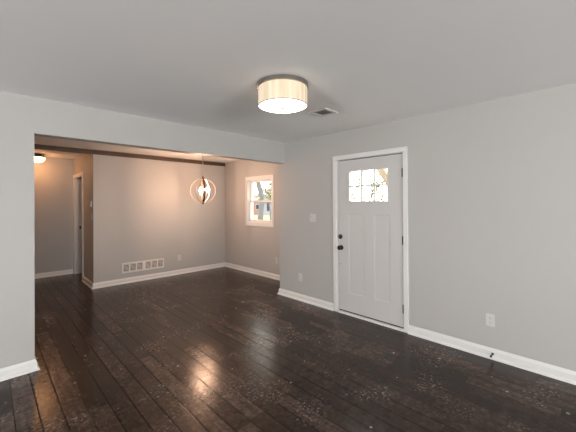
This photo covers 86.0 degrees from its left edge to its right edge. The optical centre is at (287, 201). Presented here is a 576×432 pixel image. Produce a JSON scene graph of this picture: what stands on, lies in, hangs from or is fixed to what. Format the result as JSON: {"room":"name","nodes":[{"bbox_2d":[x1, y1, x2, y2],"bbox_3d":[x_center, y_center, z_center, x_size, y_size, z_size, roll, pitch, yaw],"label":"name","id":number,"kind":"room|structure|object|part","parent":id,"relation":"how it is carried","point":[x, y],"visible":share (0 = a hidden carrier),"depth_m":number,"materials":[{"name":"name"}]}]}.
{"room":"empty living room","nodes":[
{"label":"empty living room","id":0,"kind":"room"},
{"bbox_2d":[34,157,81,273],"bbox_3d":[-4.336,0.312,6.976,4.506,2.440,0.140,0,0,-44],"label":"wall","id":1,"kind":"structure","parent":0,"point":[53,177],"depth_m":6.38,"materials":[{"name":"grey paint"}]},
{"bbox_2d":[35,269,72,278],"bbox_3d":[-5.187,1.484,6.009,1.696,0.095,0.034,0,0,-44],"label":"baseboard","id":2,"kind":"structure","parent":1,"relation":"attached to","point":[70,271],"depth_m":6.36,"materials":[{"name":"white paint"}]},
{"bbox_2d":[74,153,91,281],"bbox_3d":[-4.002,0.306,6.098,0.122,2.440,1.582,0,0,-44],"label":"wall","id":3,"kind":"structure","parent":0,"point":[83,163],"depth_m":5.77,"materials":[{"name":"grey paint"}]},
{"bbox_2d":[73,172,82,279],"bbox_3d":[-4.231,0.475,6.321,0.137,2.106,0.912,0,0,-44],"label":"door frame","id":4,"kind":"structure","parent":3,"relation":"attached to","point":[77,177],"depth_m":6.57,"materials":[{"name":"white paint"}]},
{"bbox_3d":[-4.569,0.514,6.578,0.015,2.034,0.072,0,0,-44],"label":"casing","id":5,"kind":"part","parent":4,"relation":"part of","materials":[{"name":"white paint"}]},
{"bbox_3d":[-4.281,-0.542,6.283,0.015,0.072,0.912,0,0,-44],"label":"head casing","id":6,"kind":"part","parent":4,"relation":"part of","materials":[{"name":"white paint"}]},
{"bbox_3d":[-3.981,0.508,5.978,0.015,2.034,0.072,0,0,-44],"label":"casing","id":7,"kind":"part","parent":4,"relation":"part of","materials":[{"name":"white paint"}]},
{"bbox_2d":[0,91,284,368],"bbox_3d":[-3.685,0.281,1.459,10.056,2.440,0.127,0,0,-44],"label":"wall","id":8,"kind":"structure","parent":0,"point":[22,117],"depth_m":2.74,"materials":[{"name":"grey paint"}]},
{"bbox_2d":[0,357,39,381],"bbox_3d":[-4.713,1.454,0.415,6.845,0.095,0.161,0,0,-44],"label":"baseboard","id":9,"kind":"structure","parent":8,"relation":"attached to","point":[13,371],"depth_m":2.67,"materials":[{"name":"white paint"}]},
{"bbox_2d":[92,149,224,282],"bbox_3d":[-2.489,0.299,6.387,2.690,2.440,0.122,0,0,-44],"label":"wall","id":10,"kind":"structure","parent":0,"point":[143,209],"depth_m":6.12,"materials":[{"name":"grey paint"}]},
{"bbox_2d":[34,144,224,165],"bbox_3d":[-3.052,-0.872,5.750,4.386,0.074,0.018,0,0,-44],"label":"beam","id":11,"kind":"structure","parent":10,"relation":"attached to","point":[36,146],"depth_m":5.69,"materials":[{"name":"brown wood"}]},
{"bbox_2d":[122,258,163,273],"bbox_3d":[-2.794,1.234,5.986,0.776,0.186,0.010,0,0,-44],"label":"air vent","id":12,"kind":"object","parent":10,"relation":"in","point":[155,263],"visible":1,"depth_m":5.96,"materials":[{"name":"white metal"}]},
{"bbox_2d":[82,262,279,288],"bbox_3d":[-1.856,1.467,6.330,4.241,0.095,1.876,0,0,-2],"label":"baseboard","id":13,"kind":"structure","parent":10,"relation":"attached to","point":[85,280],"depth_m":6.18,"materials":[{"name":"white paint"}]},
{"bbox_2d":[225,160,279,274],"bbox_3d":[-1.185,0.295,7.078,0.140,2.440,4.404,0,0,-44],"label":"wall","id":14,"kind":"structure","parent":0,"point":[254,247],"depth_m":6.71,"materials":[{"name":"grey paint"}]},
{"bbox_2d":[245,174,273,227],"bbox_3d":[-0.548,-0.014,6.417,0.156,1.045,0.917,0,0,-44],"label":"window","id":15,"kind":"structure","parent":14,"relation":"in","point":[249,181],"depth_m":6.51,"materials":[{"name":"white paint"}]},
{"bbox_3d":[-0.558,0.196,6.404,0.032,0.447,0.757,0,0,-44],"label":"sash","id":16,"kind":"part","parent":15,"relation":"part of","materials":[{"name":"white paint"}]},
{"bbox_3d":[-0.535,-0.224,6.431,0.032,0.457,0.757,0,0,-44],"label":"sash","id":17,"kind":"part","parent":15,"relation":"part of","materials":[{"name":"white paint"}]},
{"bbox_2d":[0,267,575,431],"bbox_3d":[-1.554,1.541,-0.173,10.816,0.120,14.230,0,0,-44],"label":"floor","id":18,"kind":"structure","parent":0,"point":[216,349],"depth_m":2.69,"materials":[{"name":"brown wood"}]},
{"bbox_2d":[0,0,575,162],"bbox_3d":[-1.568,-1.019,-0.160,10.816,0.120,14.230,0,0,-44],"label":"ceiling","id":19,"kind":"structure","parent":0,"point":[197,63],"depth_m":2.02,"materials":[{"name":"white paint"}]},
{"bbox_2d":[34,153,45,162],"bbox_3d":[-4.808,-0.825,5.868,0.314,0.172,0.314,0,0,-44],"label":"ceiling lamp","id":20,"kind":"object","parent":19,"relation":"attached to","point":[37,157],"visible":0.63,"depth_m":5.82,"materials":[{"name":"white glass"}]},
{"bbox_2d":[190,155,215,203],"bbox_3d":[-1.566,-0.439,5.680,0.344,0.982,0.435,0,0,27],"label":"pendant lamp","id":21,"kind":"object","parent":19,"relation":"hanging from","point":[202,178],"visible":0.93,"depth_m":5.67,"materials":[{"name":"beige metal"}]},
{"bbox_2d":[257,74,307,113],"bbox_3d":[-0.042,-0.853,2.504,0.416,0.203,0.416,0,0,-44],"label":"ceiling lamp","id":22,"kind":"object","parent":19,"relation":"attached to","point":[277,93],"visible":1,"depth_m":2.36,"materials":[{"name":"beige fabric"}]},
{"bbox_2d":[259,99,306,112],"bbox_3d":[-0.042,-0.773,2.503,0.386,0.019,0.386,0,0,-44],"label":"diffuser","id":23,"kind":"object","parent":22,"relation":"attached to","point":[267,105],"depth_m":2.48,"materials":[{"name":"white plastic"}]},
{"bbox_2d":[308,108,337,116],"bbox_3d":[0.374,-0.948,3.273,0.224,0.009,0.224,0,0,-44],"label":"ceiling vent","id":24,"kind":"object","parent":19,"relation":"in","point":[322,112],"visible":1,"depth_m":3.26,"materials":[{"name":"white metal"}]},
{"bbox_2d":[279,83,575,371],"bbox_3d":[3.350,0.242,1.561,0.140,2.440,9.826,0,0,-44],"label":"wall","id":25,"kind":"structure","parent":0,"point":[492,183],"depth_m":2.99,"materials":[{"name":"grey paint"}]},
{"bbox_2d":[310,214,315,221],"bbox_3d":[0.358,0.232,4.503,0.018,0.116,0.118,0,0,-44],"label":"light switch","id":26,"kind":"object","parent":25,"relation":"attached to","point":[312,216],"visible":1,"depth_m":4.50,"materials":[{"name":"grey plastic"}]},
{"bbox_2d":[337,154,403,326],"bbox_3d":[1.000,0.445,3.848,0.115,1.992,0.926,0,0,-44],"label":"door","id":27,"kind":"structure","parent":25,"relation":"in","point":[370,233],"depth_m":3.81,"materials":[{"name":"white paint"}]},
{"bbox_3d":[0.897,0.680,3.993,0.036,1.045,0.240,0,0,-44],"label":"panel","id":28,"kind":"part","parent":27,"relation":"part of","materials":[{"name":"white paint"}]},
{"bbox_3d":[1.149,0.678,3.736,0.036,1.045,0.216,0,0,-44],"label":"panel","id":29,"kind":"part","parent":27,"relation":"part of","materials":[{"name":"white paint"}]},
{"bbox_2d":[333,146,408,332],"bbox_3d":[1.038,0.431,3.907,0.162,2.112,1.047,0,0,-44],"label":"trim","id":30,"kind":"structure","parent":25,"relation":"attached to","point":[400,150],"depth_m":3.76,"materials":[{"name":"white paint"}]},
{"bbox_3d":[0.642,0.463,4.215,0.017,2.056,0.054,0,0,-44],"label":"casing","id":31,"kind":"part","parent":30,"relation":"part of","materials":[{"name":"white paint"}]},
{"bbox_3d":[0.983,-0.597,3.865,0.018,0.056,1.047,0,0,-44],"label":"head casing","id":32,"kind":"part","parent":30,"relation":"part of","materials":[{"name":"white paint"}]},
{"bbox_3d":[1.337,0.455,3.505,0.017,2.056,0.053,0,0,-44],"label":"casing","id":33,"kind":"part","parent":30,"relation":"part of","materials":[{"name":"white paint"}]},
{"bbox_2d":[486,313,494,326],"bbox_3d":[1.915,1.120,2.921,0.008,0.116,0.072,0,0,-44],"label":"wall outlet","id":34,"kind":"object","parent":25,"relation":"attached to","point":[490,318],"visible":1,"depth_m":2.92,"materials":[{"name":"grey plastic"}]},
{"bbox_2d":[408,325,575,384],"bbox_3d":[3.995,1.407,0.780,0.034,0.095,7.545,0,0,-44],"label":"baseboard","id":35,"kind":"structure","parent":25,"relation":"attached to","point":[565,375],"depth_m":2.86,"materials":[{"name":"white paint"}]},
{"bbox_3d":[0.229,0.278,5.292,0.620,2.440,0.127,0,0,-44],"label":"wall","id":36,"kind":"structure","parent":0,"visible":0},
{"bbox_2d":[277,288,333,310],"bbox_3d":[0.450,1.447,4.843,0.654,0.095,1.128,0,0,-44],"label":"baseboard","id":37,"kind":"structure","parent":36,"relation":"attached to","point":[303,298],"depth_m":4.56,"materials":[{"name":"white paint"}]},
{"label":"outside","id":38,"kind":"structure","parent":0,"visible":0},
{"bbox_2d":[253,214,269,219],"bbox_3d":[-6.987,2.157,23.929,96.500,0.150,116.000,0,0,-44],"label":"ground","id":39,"kind":"structure","parent":38,"point":[265,216],"depth_m":44.17,"materials":[{"name":"green plant"}]},
{"bbox_2d":[256,182,264,219],"bbox_3d":[-1.073,-3.181,16.518,5.490,10.392,6.523,0,0,-44],"label":"tree","id":40,"kind":"object","parent":39,"relation":"on","point":[258,184],"visible":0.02,"depth_m":16.59,"materials":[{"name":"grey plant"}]},
{"bbox_2d":[253,195,270,214],"bbox_3d":[-6.190,0.446,57.711,12.100,3.600,8.600,0,0,-5],"label":"house","id":41,"kind":"structure","parent":39,"relation":"on","point":[255,206],"depth_m":54.20,"materials":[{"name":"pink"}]},
{"bbox_2d":[253,181,270,219],"bbox_3d":[-1.653,-0.830,27.996,4.134,5.821,3.861,0,0,-28],"label":"tree","id":42,"kind":"object","parent":39,"relation":"on","point":[267,192],"visible":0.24,"depth_m":27.94,"materials":[{"name":"green plant"}]},
{"bbox_2d":[351,173,371,200],"bbox_3d":[4.834,-0.266,25.341,4.583,4.580,3.858,0,0,-44],"label":"tree","id":43,"kind":"object","parent":39,"relation":"on","point":[354,173],"visible":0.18,"depth_m":24.99,"materials":[{"name":"green plant"}]},
{"bbox_2d":[351,172,380,200],"bbox_3d":[7.257,-0.393,29.724,4.491,4.862,5.302,0,0,-29],"label":"tree","id":44,"kind":"object","parent":39,"relation":"on","point":[354,172],"visible":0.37,"depth_m":29.39,"materials":[{"name":"green plant"}]},
{"bbox_2d":[351,171,387,200],"bbox_3d":[5.410,-0.118,19.446,3.467,4.228,3.642,0,0,-10],"label":"tree","id":45,"kind":"object","parent":39,"relation":"on","point":[382,181],"visible":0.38,"depth_m":19.49,"materials":[{"name":"green plant"}]},
{"bbox_3d":[1.914,1.720,4.446,1.844,0.430,3.300,0,0,-44],"label":"floor","id":46,"kind":"structure","parent":39,"relation":"on","visible":0},
{"bbox_2d":[376,169,387,186],"bbox_3d":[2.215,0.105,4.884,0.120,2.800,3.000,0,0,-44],"label":"porch post","id":47,"kind":"object","parent":46,"relation":"on","point":[383,172],"visible":0.02,"depth_m":5.38,"materials":[{"name":"beige wood"}]}
]}

